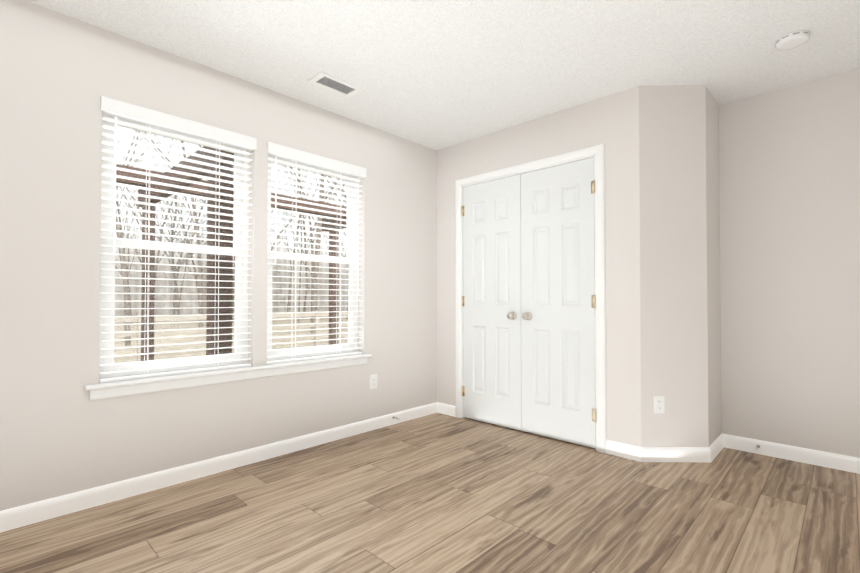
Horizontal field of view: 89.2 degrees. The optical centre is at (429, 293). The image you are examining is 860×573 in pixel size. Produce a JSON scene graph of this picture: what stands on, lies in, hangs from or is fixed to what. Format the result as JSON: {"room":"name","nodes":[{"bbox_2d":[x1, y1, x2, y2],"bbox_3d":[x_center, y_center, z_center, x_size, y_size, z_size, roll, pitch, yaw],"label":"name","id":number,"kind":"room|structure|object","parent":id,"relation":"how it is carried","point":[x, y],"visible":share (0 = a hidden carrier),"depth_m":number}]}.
{"room":"empty bedroom","nodes":[
{"label":"empty bedroom","id":0,"kind":"room"},
{"bbox_2d":[0,0,436,510],"bbox_3d":[-1.369,-0.140,2.677,0.150,2.440,5.700,-1,-1,44],"label":"wall","id":1,"kind":"structure","parent":0,"point":[61,433],"depth_m":2.33},
{"bbox_2d":[85,113,371,400],"bbox_3d":[-1.145,-0.224,2.874,0.193,1.545,1.788,-1,-1,44],"label":"window unit","id":2,"kind":"structure","parent":1,"relation":"in","point":[109,311],"depth_m":2.56},
{"bbox_2d":[99,96,256,382],"bbox_3d":[-1.428,-0.269,2.542,0.081,1.474,0.812,-1,-1,44],"label":"window blind","id":3,"kind":"object","parent":2,"relation":"attached to","point":[116,108],"visible":0.92,"depth_m":2.49},
{"bbox_2d":[267,155,357,360],"bbox_3d":[-0.876,-0.259,3.245,0.070,1.465,0.800,-1,-1,44],"label":"window unit","id":4,"kind":"structure","parent":1,"relation":"in","point":[352,305],"depth_m":3.29},
{"bbox_2d":[267,142,365,363],"bbox_3d":[-0.814,-0.259,3.186,0.081,1.474,0.812,-1,-1,44],"label":"window blind","id":5,"kind":"object","parent":4,"relation":"attached to","point":[281,151],"visible":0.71,"depth_m":3.15},
{"bbox_2d":[370,374,376,389],"bbox_3d":[-0.453,0.712,3.510,0.008,0.115,0.070,-1,-1,44],"label":"outlet","id":6,"kind":"object","parent":1,"relation":"attached to","point":[373,381],"visible":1,"depth_m":3.50},
{"bbox_2d":[0,413,859,572],"bbox_3d":[0.059,1.110,1.294,4.100,0.100,5.700,-1,-1,44],"label":"floor","id":7,"kind":"structure","parent":0,"point":[437,493],"depth_m":2.10},
{"bbox_2d":[26,0,859,149],"bbox_3d":[0.059,-1.440,1.332,4.100,0.120,5.700,-1,-1,44],"label":"ceiling","id":8,"kind":"structure","parent":0,"point":[437,74],"depth_m":2.43},
{"bbox_2d":[308,71,362,97],"bbox_3d":[-0.612,-1.354,2.844,0.164,0.006,0.320,-1,-1,44],"label":"ceiling vent","id":9,"kind":"object","parent":8,"relation":"in","point":[333,84],"visible":1,"depth_m":2.83},
{"bbox_2d":[775,30,809,50],"bbox_3d":[1.935,-1.347,2.333,0.142,0.036,0.144,-1,-1,44],"label":"smoke detector","id":10,"kind":"object","parent":8,"relation":"attached to","point":[793,40],"visible":1,"depth_m":2.30},
{"bbox_2d":[437,86,640,446],"bbox_3d":[0.755,-0.128,3.494,1.794,2.440,0.115,-1,-1,44],"label":"wall","id":11,"kind":"structure","parent":0,"point":[611,122],"depth_m":2.98},
{"bbox_2d":[462,174,521,430],"bbox_3d":[0.491,0.069,3.645,0.598,2.028,0.101,-1,-1,44],"label":"closet door leaf","id":12,"kind":"structure","parent":11,"relation":"in","point":[491,305],"depth_m":3.63},
{"bbox_2d":[455,144,605,452],"bbox_3d":[0.751,0.034,3.483,1.336,2.116,0.133,-1,-1,44],"label":"door frame","id":13,"kind":"structure","parent":11,"relation":"attached to","point":[598,151],"depth_m":3.04},
{"bbox_2d":[521,157,595,447],"bbox_3d":[0.925,0.063,3.230,0.598,2.028,0.101,-1,-1,44],"label":"closet door leaf","id":14,"kind":"structure","parent":11,"relation":"in","point":[557,309],"depth_m":3.22},
{"bbox_2d":[639,85,721,446],"bbox_3d":[1.720,-0.135,2.977,0.316,2.440,0.700,-1,-1,44],"label":"wall","id":15,"kind":"structure","parent":0,"point":[680,309],"depth_m":2.83},
{"bbox_2d":[0,402,859,532],"bbox_3d":[0.059,1.014,1.296,3.800,0.092,5.400,-1,-1,44],"label":"baseboard","id":16,"kind":"structure","parent":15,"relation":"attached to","point":[28,514],"depth_m":2.78},
{"bbox_2d":[654,395,664,412],"bbox_3d":[1.480,0.715,2.814,0.070,0.115,0.008,0,-1,1],"label":"outlet","id":17,"kind":"object","parent":15,"relation":"attached to","point":[659,403],"visible":1,"depth_m":2.81},
{"bbox_2d":[719,69,859,457],"bbox_3d":[1.976,-0.130,3.320,4.100,2.440,0.150,-1,-1,44],"label":"wall","id":18,"kind":"structure","parent":0,"point":[789,175],"depth_m":2.84},
{"label":"outside","id":19,"kind":"structure","parent":0,"visible":0},
{"bbox_2d":[114,313,347,362],"bbox_3d":[-34.615,2.236,33.002,89.830,0.300,140.000,-1,-1,44],"label":"ground","id":20,"kind":"structure","parent":19,"point":[184,339],"depth_m":18.04},
{"bbox_2d":[114,311,347,360],"bbox_3d":[-4.892,1.155,12.617,0.120,1.250,39.660,-1,-1,44],"label":"fence","id":21,"kind":"object","parent":20,"relation":"on","point":[201,317],"depth_m":11.29},
{"bbox_2d":[116,146,345,360],"bbox_3d":[-2.335,0.151,4.051,2.550,3.000,5.360,-1,-1,44],"label":"pergola","id":22,"kind":"object","parent":20,"relation":"on","point":[226,303],"depth_m":4.07},
{"bbox_2d":[115,125,347,345],"bbox_3d":[-20.378,-10.805,23.753,47.468,26.500,103.604,-1,-1,44],"label":"trees","id":23,"kind":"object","parent":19,"point":[187,298],"depth_m":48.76}
]}

